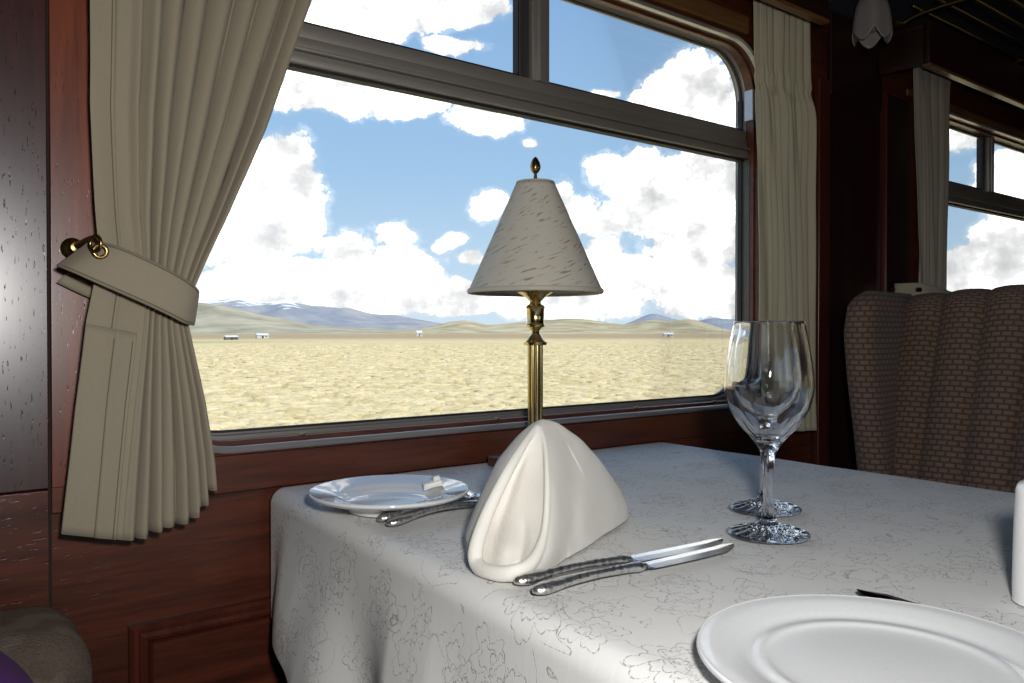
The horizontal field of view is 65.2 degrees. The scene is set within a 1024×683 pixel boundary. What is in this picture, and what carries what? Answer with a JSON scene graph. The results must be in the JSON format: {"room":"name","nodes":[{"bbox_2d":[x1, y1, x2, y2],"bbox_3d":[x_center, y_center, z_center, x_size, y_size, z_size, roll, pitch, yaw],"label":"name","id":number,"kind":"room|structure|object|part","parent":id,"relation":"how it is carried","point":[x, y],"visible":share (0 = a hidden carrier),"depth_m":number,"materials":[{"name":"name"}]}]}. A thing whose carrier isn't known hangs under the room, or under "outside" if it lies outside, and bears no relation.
{"room":"train carriage","nodes":[
{"label":"train carriage","id":0,"kind":"room"},
{"bbox_2d":[0,0,1023,682],"bbox_3d":[0.532,-0.148,1.613,5.200,2.150,0.192,0,1,-37],"label":"wall","id":1,"kind":"structure","parent":0,"point":[221,557],"depth_m":0.98,"materials":[{"name":"brown wood"}]},
{"bbox_2d":[60,236,98,257],"bbox_3d":[-0.455,-0.101,0.844,0.029,0.024,0.080,0,1,-37],"label":"hook","id":2,"kind":"object","parent":1,"relation":"attached to","point":[68,246],"visible":0.72,"depth_m":0.85,"materials":[{"name":"gold metal"}]},
{"bbox_2d":[56,234,199,325],"bbox_3d":[-0.410,-0.063,0.857,0.138,0.092,0.090,0,1,-37],"label":"tieback","id":3,"kind":"object","parent":1,"relation":"attached to","point":[121,270],"visible":0.95,"depth_m":0.83,"materials":[{"name":"beige fabric"}]},
{"bbox_2d":[210,0,827,453],"bbox_3d":[0.025,-0.289,1.229,1.330,0.850,0.196,0,1,-37],"label":"window","id":4,"kind":"structure","parent":1,"relation":"attached to","point":[527,92],"depth_m":1.34,"materials":[{"name":"wood"}]},
{"bbox_2d":[61,0,311,540],"bbox_3d":[-0.314,-0.241,0.929,0.373,0.906,0.046,0,1,-37],"label":"curtain","id":5,"kind":"object","parent":4,"relation":"hanging from","point":[184,94],"visible":0.94,"depth_m":0.87,"materials":[{"name":"beige fabric"}]},
{"bbox_2d":[753,0,816,430],"bbox_3d":[0.546,-0.254,1.593,0.213,0.878,0.024,0,1,-37],"label":"curtain","id":6,"kind":"object","parent":4,"relation":"hanging from","point":[786,122],"visible":0.68,"depth_m":1.59,"materials":[{"name":"beige fabric"}]},
{"bbox_2d":[761,0,828,24],"bbox_3d":[0.080,-0.616,1.153,1.330,0.008,0.018,0,1,-37],"label":"trim","id":7,"kind":"structure","parent":4,"relation":"attached to","point":[782,4],"depth_m":1.50,"materials":[{"name":"brown wood"}]},
{"bbox_2d":[828,0,892,48],"bbox_3d":[0.735,-0.709,1.706,0.077,0.166,0.148,0,1,-37],"label":"wall sconce","id":8,"kind":"object","parent":1,"relation":"attached to","point":[872,20],"visible":0.99,"depth_m":1.65,"materials":[{"name":"white glass"}]},
{"bbox_3d":[0.756,-0.679,1.679,0.077,0.106,0.079,0,1,-37],"label":"lamp shade","id":9,"kind":"part","parent":8,"relation":"part of","materials":[{"name":"white glass"}]},
{"bbox_2d":[889,283,950,295],"bbox_3d":[1.007,-0.107,1.950,0.200,0.066,0.083,0,1,-37],"label":"tieback","id":10,"kind":"object","parent":1,"relation":"attached to","point":[913,289],"visible":0.46,"depth_m":1.90,"materials":[{"name":"beige fabric"}]},
{"bbox_3d":[0.913,-0.125,1.921,0.016,0.013,0.016,0,1,-37],"label":"knob","id":11,"kind":"part","parent":10,"relation":"part of","materials":[{"name":"gold metal"}]},
{"bbox_3d":[0.960,-0.123,1.889,0.016,0.013,0.016,0,1,-37],"label":"knob","id":12,"kind":"part","parent":10,"relation":"part of","materials":[{"name":"gold metal"}]},
{"bbox_2d":[913,66,950,289],"bbox_3d":[1.032,-0.262,1.958,0.206,0.870,0.016,0,1,-37],"label":"curtain","id":13,"kind":"object","parent":1,"relation":"hanging from","point":[931,89],"visible":0.56,"depth_m":1.95,"materials":[{"name":"beige fabric"}]},
{"bbox_2d":[892,0,1023,63],"bbox_3d":[1.744,-0.768,2.292,1.840,0.051,0.415,0,1,-37],"label":"luggage rack","id":14,"kind":"object","parent":1,"relation":"attached to","point":[898,24],"visible":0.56,"depth_m":1.90,"materials":[{"name":"gold metal"}]},
{"bbox_3d":[1.627,-0.755,2.446,1.840,0.022,0.029,0,1,-37],"label":"rail","id":15,"kind":"part","parent":14,"relation":"part of","materials":[{"name":"gold metal"}]},
{"bbox_2d":[919,112,1023,282],"bbox_3d":[1.464,-0.247,2.401,1.116,0.741,0.072,0,1,-37],"label":"window","id":16,"kind":"structure","parent":1,"relation":"attached to","point":[982,198],"depth_m":2.35,"materials":[{"name":"wood"}]},
{"bbox_3d":[1.453,-0.250,2.416,1.116,0.736,0.020,0,1,-37],"label":"frame","id":17,"kind":"part","parent":16,"relation":"part of","materials":[{"name":"wood"}]},
{"bbox_2d":[922,62,1023,108],"bbox_3d":[1.674,-0.629,2.364,1.865,0.008,0.018,0,1,-37],"label":"trim","id":18,"kind":"structure","parent":1,"relation":"attached to","point":[930,66],"depth_m":1.93,"materials":[{"name":"brown wood"}]},
{"bbox_3d":[1.323,0.963,0.582,5.200,0.050,2.810,0,1,-37],"label":"floor","id":19,"kind":"structure","parent":0,"visible":0},
{"bbox_2d":[0,606,91,682],"bbox_3d":[-0.450,0.432,0.200,0.760,1.020,1.055,0,1,-37],"label":"armchair","id":20,"kind":"object","parent":19,"relation":"on","point":[43,641],"visible":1,"depth_m":0.72,"materials":[{"name":"fabric"}]},
{"bbox_2d":[0,651,33,682],"bbox_3d":[-0.490,0.340,0.506,0.367,0.265,0.168,0,1,-37],"label":"jacket","id":21,"kind":"object","parent":20,"relation":"on","point":[10,671],"visible":1,"depth_m":0.58,"materials":[{"name":"purple fabric"}]},
{"bbox_2d":[844,284,1023,492],"bbox_3d":[0.916,0.410,1.179,0.640,1.042,1.037,0,1,-37],"label":"armchair","id":22,"kind":"object","parent":19,"relation":"on","point":[935,381],"visible":0.56,"depth_m":1.53,"materials":[{"name":"fabric"}]},
{"label":"outside","id":23,"kind":"structure","parent":0,"visible":0},
{"bbox_2d":[626,314,734,329],"bbox_3d":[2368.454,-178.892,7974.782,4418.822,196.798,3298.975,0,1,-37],"label":"hill","id":24,"kind":"structure","parent":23,"point":[718,322],"depth_m":7543.39,"materials":[{"name":"stone"}]},
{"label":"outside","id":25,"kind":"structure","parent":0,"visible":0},
{"bbox_2d":[189,303,403,333],"bbox_3d":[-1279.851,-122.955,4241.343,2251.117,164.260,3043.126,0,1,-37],"label":"foothills","id":26,"kind":"structure","parent":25,"point":[210,318],"depth_m":3542.43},
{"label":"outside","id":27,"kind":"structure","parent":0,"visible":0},
{"bbox_2d":[390,318,731,333],"bbox_3d":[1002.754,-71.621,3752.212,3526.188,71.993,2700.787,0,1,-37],"label":"grassy hill","id":28,"kind":"structure","parent":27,"point":[565,325],"depth_m":3116.27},
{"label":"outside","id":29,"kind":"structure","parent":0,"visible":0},
{"bbox_2d":[191,334,730,429],"bbox_3d":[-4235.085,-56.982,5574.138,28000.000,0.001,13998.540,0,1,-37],"label":"ground","id":30,"kind":"structure","parent":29,"point":[199,340],"depth_m":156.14,"materials":[{"name":"beige plant"}]},
{"bbox_2d":[224,335,237,339],"bbox_3d":[-92.735,-1.281,264.007,4.200,1.440,2.760,0,1,-37],"label":"farm building","id":31,"kind":"structure","parent":30,"relation":"on","point":[226,337],"depth_m":263.08,"materials":[{"name":"white"}]},
{"bbox_2d":[255,333,268,337],"bbox_3d":[-107.891,-2.464,345.239,5.250,2.080,3.450,0,1,-35],"label":"farm building","id":32,"kind":"structure","parent":30,"relation":"on","point":[257,335],"depth_m":344.30,"materials":[{"name":"white"}]},
{"bbox_2d":[415,331,421,335],"bbox_3d":[-63.244,-5.456,544.010,4.200,3.840,2.760,0,1,-24],"label":"farm building","id":33,"kind":"structure","parent":30,"relation":"on","point":[418,333],"depth_m":542.85,"materials":[{"name":"white"}]},
{"bbox_2d":[662,333,673,336],"bbox_3d":[97.245,-4.254,498.682,6.300,2.400,4.140,0,1,-6],"label":"farm building","id":34,"kind":"structure","parent":30,"relation":"on","point":[663,334],"depth_m":497.06,"materials":[{"name":"white"}]},
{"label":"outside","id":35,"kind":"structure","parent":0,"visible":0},
{"bbox_2d":[198,296,440,329],"bbox_3d":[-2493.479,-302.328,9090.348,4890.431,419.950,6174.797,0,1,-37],"label":"mountain range","id":36,"kind":"object","parent":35,"point":[284,309],"visible":0.36,"depth_m":8020.10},
{"bbox_3d":[0.321,0.564,0.782,0.680,0.744,1.118,0,1,-37],"label":"dining table","id":37,"kind":"object","parent":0,"visible":0},
{"bbox_2d":[270,442,1023,682],"bbox_3d":[0.304,0.304,0.751,0.817,0.234,1.146,0,1,-37],"label":"tablecloth","id":38,"kind":"object","parent":37,"relation":"on","point":[354,598],"visible":0.72,"depth_m":0.72,"materials":[{"name":"white fabric"}]},
{"bbox_2d":[308,474,468,516],"bbox_3d":[-0.136,0.174,0.886,0.175,0.022,0.175,0,1,-37],"label":"bread plate","id":39,"kind":"object","parent":38,"relation":"on","point":[366,496],"visible":0.96,"depth_m":0.90,"materials":[{"name":"ceramic"}]},
{"bbox_2d":[422,474,442,490],"bbox_3d":[-0.092,0.162,0.921,0.026,0.018,0.016,0,1,-12],"label":"butter portion","id":40,"kind":"object","parent":39,"relation":"on","point":[436,482],"visible":1,"depth_m":0.92,"materials":[{"name":"food"}]},
{"bbox_2d":[377,493,480,520],"bbox_3d":[-0.072,0.176,0.886,0.023,0.012,0.196,1,1,41],"label":"fork","id":41,"kind":"object","parent":38,"relation":"on","point":[384,516],"visible":0.27,"depth_m":0.82,"materials":[{"name":"silver metal"}]},
{"bbox_2d":[386,500,477,525],"bbox_3d":[-0.052,0.177,0.864,0.023,0.012,0.202,1,1,45],"label":"fork","id":42,"kind":"object","parent":38,"relation":"on","point":[402,518],"visible":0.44,"depth_m":0.82,"materials":[{"name":"silver metal"}]},
{"bbox_2d":[467,490,479,499],"bbox_3d":[-0.035,0.179,0.909,0.012,0.009,0.166,0,1,-18],"label":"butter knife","id":43,"kind":"object","parent":38,"relation":"on","point":[470,492],"visible":0.11,"depth_m":0.94,"materials":[{"name":"silver metal"}]},
{"bbox_2d":[467,157,603,466],"bbox_3d":[0.034,-0.042,1.153,0.196,0.447,0.196,0,1,-37],"label":"table lamp","id":44,"kind":"object","parent":38,"relation":"on","point":[535,251],"visible":0.91,"depth_m":1.10,"materials":[{"name":"brass"},{"name":"fabric"},{"name":"dark brass"}]},
{"bbox_3d":[0.034,-0.150,1.152,0.194,0.158,0.194,0,1,-37],"label":"lamp shade","id":45,"kind":"part","parent":44,"relation":"part of","materials":[{"name":"beige fabric"}]},
{"bbox_2d":[465,419,628,581],"bbox_3d":[0.034,0.129,0.758,0.249,0.114,0.198,0,1,-37],"label":"folded napkin","id":46,"kind":"object","parent":38,"relation":"on","point":[548,497],"visible":1,"depth_m":0.69,"materials":[{"name":"white fabric"}]},
{"bbox_2d":[514,538,722,584],"bbox_3d":[0.099,0.181,0.671,0.230,0.009,0.019,0,1,-33],"label":"table knife","id":47,"kind":"object","parent":38,"relation":"on","point":[530,577],"visible":0.98,"depth_m":0.65,"materials":[{"name":"silver metal"}]},
{"bbox_3d":[0.051,0.182,0.640,0.115,0.009,0.015,0,1,-32],"label":"handle","id":48,"kind":"part","parent":47,"relation":"part of","materials":[{"name":"silver metal"}]},
{"bbox_3d":[0.146,0.182,0.701,0.119,0.001,0.018,0,1,-32],"label":"blade","id":49,"kind":"part","parent":47,"relation":"part of","materials":[{"name":"silver metal"}]},
{"bbox_2d":[532,543,733,594],"bbox_3d":[0.108,0.181,0.651,0.226,0.009,0.018,0,1,-35],"label":"table knife","id":50,"kind":"object","parent":38,"relation":"on","point":[548,586],"visible":1,"depth_m":0.63,"materials":[{"name":"silver metal"}]},
{"bbox_3d":[0.062,0.182,0.619,0.113,0.009,0.015,0,1,-35],"label":"handle","id":51,"kind":"part","parent":50,"relation":"part of","materials":[{"name":"silver metal"}]},
{"bbox_3d":[0.153,0.182,0.682,0.117,0.001,0.018,0,1,-35],"label":"blade","id":52,"kind":"part","parent":50,"relation":"part of","materials":[{"name":"silver metal"}]},
{"bbox_2d":[729,452,801,516],"bbox_3d":[0.277,0.082,0.876,0.083,0.205,0.083,0,1,30],"label":"wine glass","id":53,"kind":"object","parent":38,"relation":"on","point":[753,506],"visible":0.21,"depth_m":0.86,"materials":[{"name":"clear glass"}]},
{"bbox_2d":[724,321,814,543],"bbox_3d":[0.246,0.083,0.767,0.083,0.205,0.083,0,1,-37],"label":"wine glass","id":54,"kind":"object","parent":38,"relation":"on","point":[769,379],"visible":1,"depth_m":0.74,"materials":[{"name":"clear glass"}]},
{"bbox_2d":[696,594,1023,682],"bbox_3d":[0.208,0.182,0.445,0.206,0.016,0.206,0,1,-37],"label":"dinner plate","id":55,"kind":"object","parent":38,"relation":"on","point":[808,638],"visible":1,"depth_m":0.47,"materials":[{"name":"ceramic"}]},
{"bbox_2d":[857,589,1023,632],"bbox_3d":[0.294,0.183,0.528,0.018,0.009,0.148,0,1,-28],"label":"table knife","id":56,"kind":"object","parent":38,"relation":"on","point":[866,593],"visible":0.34,"depth_m":0.58,"materials":[{"name":"silver metal"}]},
{"bbox_3d":[0.278,0.184,0.559,0.018,0.001,0.078,0,1,-28],"label":"blade","id":57,"kind":"part","parent":56,"relation":"part of","materials":[{"name":"silver metal"}]},
{"bbox_2d":[1011,480,1023,606],"bbox_3d":[0.388,0.143,0.572,0.052,0.089,0.052,0,1,-37],"label":"salt shaker","id":58,"kind":"object","parent":38,"relation":"on","point":[1017,597],"visible":1,"depth_m":0.57,"materials":[{"name":"white ceramic"}]}
]}

